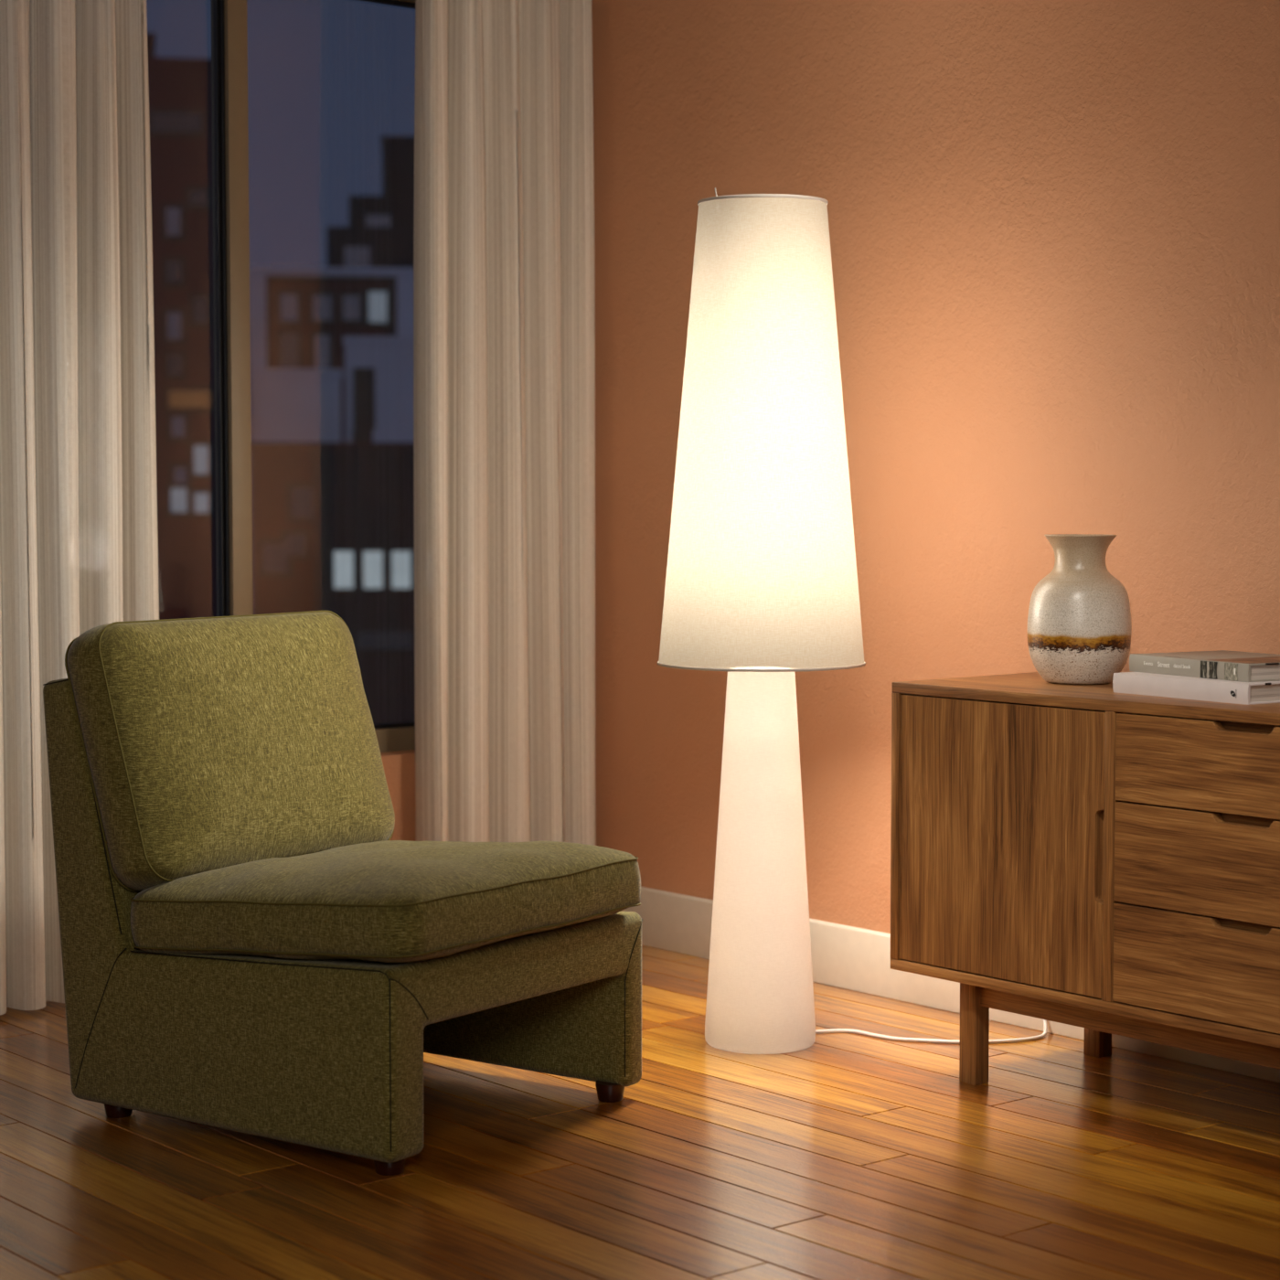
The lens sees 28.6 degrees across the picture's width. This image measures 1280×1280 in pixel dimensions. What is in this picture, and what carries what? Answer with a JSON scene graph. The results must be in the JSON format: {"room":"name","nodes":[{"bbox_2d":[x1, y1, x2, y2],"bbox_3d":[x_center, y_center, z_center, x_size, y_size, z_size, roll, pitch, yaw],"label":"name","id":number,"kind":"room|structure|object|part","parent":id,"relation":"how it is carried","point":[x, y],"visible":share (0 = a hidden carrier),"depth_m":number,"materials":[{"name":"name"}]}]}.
{"room":"living room","nodes":[
{"label":"living room","id":0,"kind":"room"},
{"bbox_2d":[380,749,415,841],"bbox_3d":[-2.190,-0.438,4.129,5.130,2.393,0.160,-3,4,-40],"label":"wall","id":1,"kind":"structure","parent":0,"point":[399,767],"depth_m":5.46,"materials":[{"name":"paint"}]},
{"bbox_2d":[210,0,415,752],"bbox_3d":[-1.308,-0.551,4.877,2.350,1.666,0.075,-3,4,-40],"label":"window","id":2,"kind":"structure","parent":1,"relation":"in","point":[229,17],"depth_m":5.22,"materials":[{"name":"brown metal"}]},
{"bbox_3d":[-1.308,-0.551,4.877,2.350,1.666,0.075,-3,4,-40],"label":"frame","id":3,"kind":"part","parent":2,"relation":"part of","materials":[{"name":"brown metal"}]},
{"bbox_2d":[0,944,1279,1279],"bbox_3d":[-0.123,0.950,1.718,5.370,0.100,6.550,-3,4,-40],"label":"floor","id":4,"kind":"structure","parent":0,"point":[845,1156],"depth_m":3.69,"materials":[{"name":"brown wood"}]},
{"bbox_2d":[42,610,642,1175],"bbox_3d":[-0.466,0.364,4.074,0.785,0.793,0.640,2,4,36],"label":"slipper chair","id":5,"kind":"object","parent":4,"relation":"on","point":[248,945],"visible":1,"depth_m":3.94,"materials":[{"name":"green fabric"}]},
{"bbox_2d":[66,611,394,891],"bbox_3d":[-0.663,0.175,4.181,0.231,0.427,0.600,2,4,36],"label":"cushion","id":6,"kind":"object","parent":5,"relation":"on","point":[197,747],"depth_m":4.03,"materials":[{"name":"green fabric"}]},
{"bbox_2d":[130,840,640,962],"bbox_3d":[-0.400,0.412,4.015,0.607,0.172,0.610,2,4,36],"label":"seat cushion","id":7,"kind":"object","parent":5,"relation":"on","point":[192,901],"depth_m":3.85,"materials":[{"name":"green fabric"}]},
{"bbox_2d":[657,187,1047,1054],"bbox_3d":[0.385,-0.035,4.498,0.709,1.540,0.375,0,3,6],"label":"floor lamp","id":8,"kind":"object","parent":4,"relation":"on","point":[762,587],"visible":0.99,"depth_m":4.39,"materials":[{"name":"white fabric"}]},
{"bbox_3d":[0.218,-0.369,4.497,0.371,0.826,0.371,-3,4,-40],"label":"lamp shade","id":9,"kind":"part","parent":8,"relation":"part of","materials":[{"name":"beige fabric"}]},
{"bbox_3d":[0.523,0.695,4.600,0.458,0.071,0.108,0,3,-1],"label":"power cord","id":10,"kind":"part","parent":8,"relation":"part of","materials":[{"name":"white plastic"}]},
{"bbox_2d":[890,672,1279,1085],"bbox_3d":[1.066,0.434,3.887,0.445,0.676,1.456,-3,4,-40],"label":"sideboard","id":11,"kind":"object","parent":4,"relation":"on","point":[1103,861],"visible":0.96,"depth_m":3.97,"materials":[{"name":"brown wood"}]},
{"bbox_3d":[0.567,0.659,4.254,0.035,0.182,0.036,-3,4,-40],"label":"leg","id":12,"kind":"part","parent":11,"relation":"part of","materials":[{"name":"brown wood"}]},
{"bbox_3d":[0.606,0.310,4.433,0.445,0.458,0.018,-3,4,-40],"label":"panel","id":13,"kind":"part","parent":11,"relation":"part of","materials":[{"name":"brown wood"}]},
{"bbox_3d":[0.593,0.329,4.119,0.019,0.453,0.444,-3,4,-40],"label":"door","id":14,"kind":"part","parent":11,"relation":"part of","materials":[{"name":"brown wood"}]},
{"bbox_2d":[1027,533,1131,684],"bbox_3d":[0.746,-0.053,4.260,0.175,0.251,0.175,-3,4,-40],"label":"vase","id":15,"kind":"object","parent":11,"relation":"on","point":[1080,622],"visible":1,"depth_m":4.20,"materials":[{"name":"ceramic"}]},
{"bbox_3d":[1.066,0.581,3.895,0.445,0.018,1.456,-3,4,-40],"label":"panel","id":16,"kind":"part","parent":11,"relation":"part of","materials":[{"name":"brown wood"}]},
{"bbox_3d":[1.066,0.105,3.867,0.445,0.018,1.456,-3,4,-40],"label":"panel","id":17,"kind":"part","parent":11,"relation":"part of","materials":[{"name":"brown wood"}]},
{"bbox_3d":[0.814,0.647,4.460,0.035,0.182,0.036,-3,4,-40],"label":"leg","id":18,"kind":"part","parent":11,"relation":"part of","materials":[{"name":"brown wood"}]},
{"bbox_3d":[0.732,0.340,3.970,0.004,0.210,0.036,-3,4,-40],"label":"finger pull","id":19,"kind":"part","parent":11,"relation":"part of","materials":[{"name":"brown wood"}]},
{"bbox_2d":[1112,672,1279,704],"bbox_3d":[0.950,0.072,4.013,0.252,0.032,0.289,-2,4,-34],"label":"hardcover book","id":20,"kind":"object","parent":11,"relation":"on","point":[1138,683],"visible":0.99,"depth_m":3.91,"materials":[{"name":"white paper"}]},
{"bbox_2d":[1129,650,1279,682],"bbox_3d":[0.956,0.041,4.028,0.207,0.028,0.274,-2,4,-30],"label":"hardcover book","id":21,"kind":"object","parent":20,"relation":"on","point":[1223,665],"visible":1,"depth_m":3.97,"materials":[{"name":"white paper"}]},
{"bbox_2d":[1200,661,1217,679],"bbox_3d":[0.893,0.047,3.935,0.004,0.026,0.037,-2,4,-30],"label":"photo","id":22,"kind":"object","parent":21,"relation":"on","point":[1209,669],"depth_m":3.93},
{"bbox_2d":[1224,662,1237,681],"bbox_3d":[0.917,0.049,3.892,0.004,0.026,0.028,-2,4,-30],"label":"photo","id":23,"kind":"object","parent":21,"relation":"on","point":[1231,669],"depth_m":3.89},
{"bbox_3d":[0.903,0.500,3.755,0.019,0.155,0.482,-3,4,-40],"label":"drawer","id":24,"kind":"part","parent":11,"relation":"part of","materials":[{"name":"brown wood"}]},
{"bbox_3d":[0.903,0.341,3.746,0.019,0.156,0.482,-3,4,-40],"label":"drawer","id":25,"kind":"part","parent":11,"relation":"part of","materials":[{"name":"brown wood"}]},
{"bbox_3d":[0.903,0.193,3.737,0.019,0.136,0.482,-3,4,-40],"label":"drawer","id":26,"kind":"part","parent":11,"relation":"part of","materials":[{"name":"brown wood"}]},
{"bbox_3d":[0.916,0.437,3.762,0.006,0.029,0.150,-3,4,-40],"label":"finger pull","id":27,"kind":"part","parent":11,"relation":"part of","materials":[{"name":"brown wood"}]},
{"bbox_3d":[0.916,0.278,3.753,0.006,0.029,0.150,-3,4,-40],"label":"finger pull","id":28,"kind":"part","parent":11,"relation":"part of","materials":[{"name":"brown wood"}]},
{"bbox_3d":[0.916,0.140,3.744,0.006,0.029,0.150,-3,4,-40],"label":"finger pull","id":29,"kind":"part","parent":11,"relation":"part of","materials":[{"name":"brown wood"}]},
{"bbox_2d":[591,0,1279,933],"bbox_3d":[1.896,-0.390,3.319,0.120,2.393,6.550,-3,4,-40],"label":"wall","id":30,"kind":"structure","parent":0,"point":[1054,225],"depth_m":4.79,"materials":[{"name":"paint"}]},
{"bbox_2d":[620,886,1279,1082],"bbox_3d":[1.849,0.741,3.338,0.013,0.127,6.297,-3,4,-40],"label":"baseboard","id":31,"kind":"structure","parent":30,"relation":"attached to","point":[843,956],"depth_m":5.02,"materials":[{"name":"paint"}]},
{"bbox_3d":[-0.123,-1.535,1.571,5.370,0.100,6.550,-3,4,-40],"label":"ceiling","id":32,"kind":"structure","parent":0,"visible":0},
{"bbox_3d":[-0.930,-1.667,4.864,2.100,0.024,0.070,-3,4,-40],"label":"track","id":33,"kind":"object","parent":32,"relation":"attached to","visible":0},
{"bbox_2d":[0,0,159,1015],"bbox_3d":[-1.274,-0.462,4.674,0.816,2.352,0.083,-3,4,-40],"label":"linen curtain","id":34,"kind":"object","parent":33,"relation":"hanging from","point":[79,548],"visible":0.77,"depth_m":4.80,"materials":[{"name":"beige fabric"}]},
{"bbox_2d":[413,0,596,845],"bbox_3d":[-0.289,-0.509,5.466,0.437,2.352,0.088,-2,4,-35],"label":"linen curtain","id":35,"kind":"object","parent":33,"relation":"hanging from","point":[504,296],"visible":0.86,"depth_m":5.45,"materials":[{"name":"beige fabric"}]},
{"label":"outside","id":36,"kind":"structure","parent":0,"visible":0},
{"bbox_2d":[249,266,413,442],"bbox_3d":[-8.773,1.352,80.137,7.009,25.859,5.150,0,3,-6],"label":"house","id":37,"kind":"structure","parent":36,"point":[400,280],"depth_m":76.77,"materials":[{"name":"brown brick"}]},
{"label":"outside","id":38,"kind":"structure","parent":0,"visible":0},
{"bbox_2d":[256,368,342,442],"bbox_3d":[-8.933,3.998,66.492,2.239,22.183,1.600,0,3,-8],"label":"house","id":39,"kind":"structure","parent":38,"point":[295,405],"depth_m":65.15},
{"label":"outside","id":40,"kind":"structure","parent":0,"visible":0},
{"bbox_2d":[342,335,413,442],"bbox_3d":[-6.323,3.285,69.730,3.645,23.226,1.650,0,3,-5],"label":"house","id":41,"kind":"structure","parent":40,"point":[378,370],"depth_m":68.31,"materials":[{"name":"blue"}]},
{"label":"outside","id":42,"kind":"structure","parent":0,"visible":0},
{"bbox_2d":[268,282,391,442],"bbox_3d":[-9.008,2.224,73.666,3.429,24.879,4.150,0,3,-7],"label":"building","id":43,"kind":"structure","parent":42,"point":[309,322],"depth_m":70.96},
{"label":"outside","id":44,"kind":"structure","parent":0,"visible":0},
{"bbox_2d":[309,447,415,724],"bbox_3d":[-4.718,5.965,52.667,4.026,19.886,5.150,0,3,-5],"label":"building","id":45,"kind":"structure","parent":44,"point":[363,502],"depth_m":49.64,"materials":[{"name":"stone"}]},
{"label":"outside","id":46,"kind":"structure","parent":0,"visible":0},
{"bbox_2d":[148,56,216,619],"bbox_3d":[-12.262,0.735,63.414,4.303,29.060,9.150,-1,3,-11],"label":"building","id":47,"kind":"structure","parent":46,"point":[180,108],"depth_m":58.66,"materials":[{"name":"brown brick"}]},
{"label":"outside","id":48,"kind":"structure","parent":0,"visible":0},
{"bbox_2d":[251,442,413,614],"bbox_3d":[-6.544,5.432,59.986,5.040,20.088,8.150,0,3,-6],"label":"building","id":49,"kind":"structure","parent":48,"point":[282,473],"depth_m":55.32,"materials":[{"name":"brick"}]},
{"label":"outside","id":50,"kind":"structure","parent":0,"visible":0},
{"bbox_2d":[326,135,414,267],"bbox_3d":[-9.470,-2.936,98.538,4.693,32.251,20.100,0,3,-5],"label":"building","id":51,"kind":"structure","parent":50,"point":[379,232],"depth_m":90.67,"materials":[{"name":"stone"}]},
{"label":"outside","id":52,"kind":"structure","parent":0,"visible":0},
{"bbox_2d":[147,32,155,56],"bbox_3d":[-13.652,-0.331,67.731,1.424,30.680,6.100,-1,3,-11],"label":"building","id":53,"kind":"structure","parent":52,"point":[151,37],"depth_m":64.02,"materials":[{"name":"stone"}]}
]}

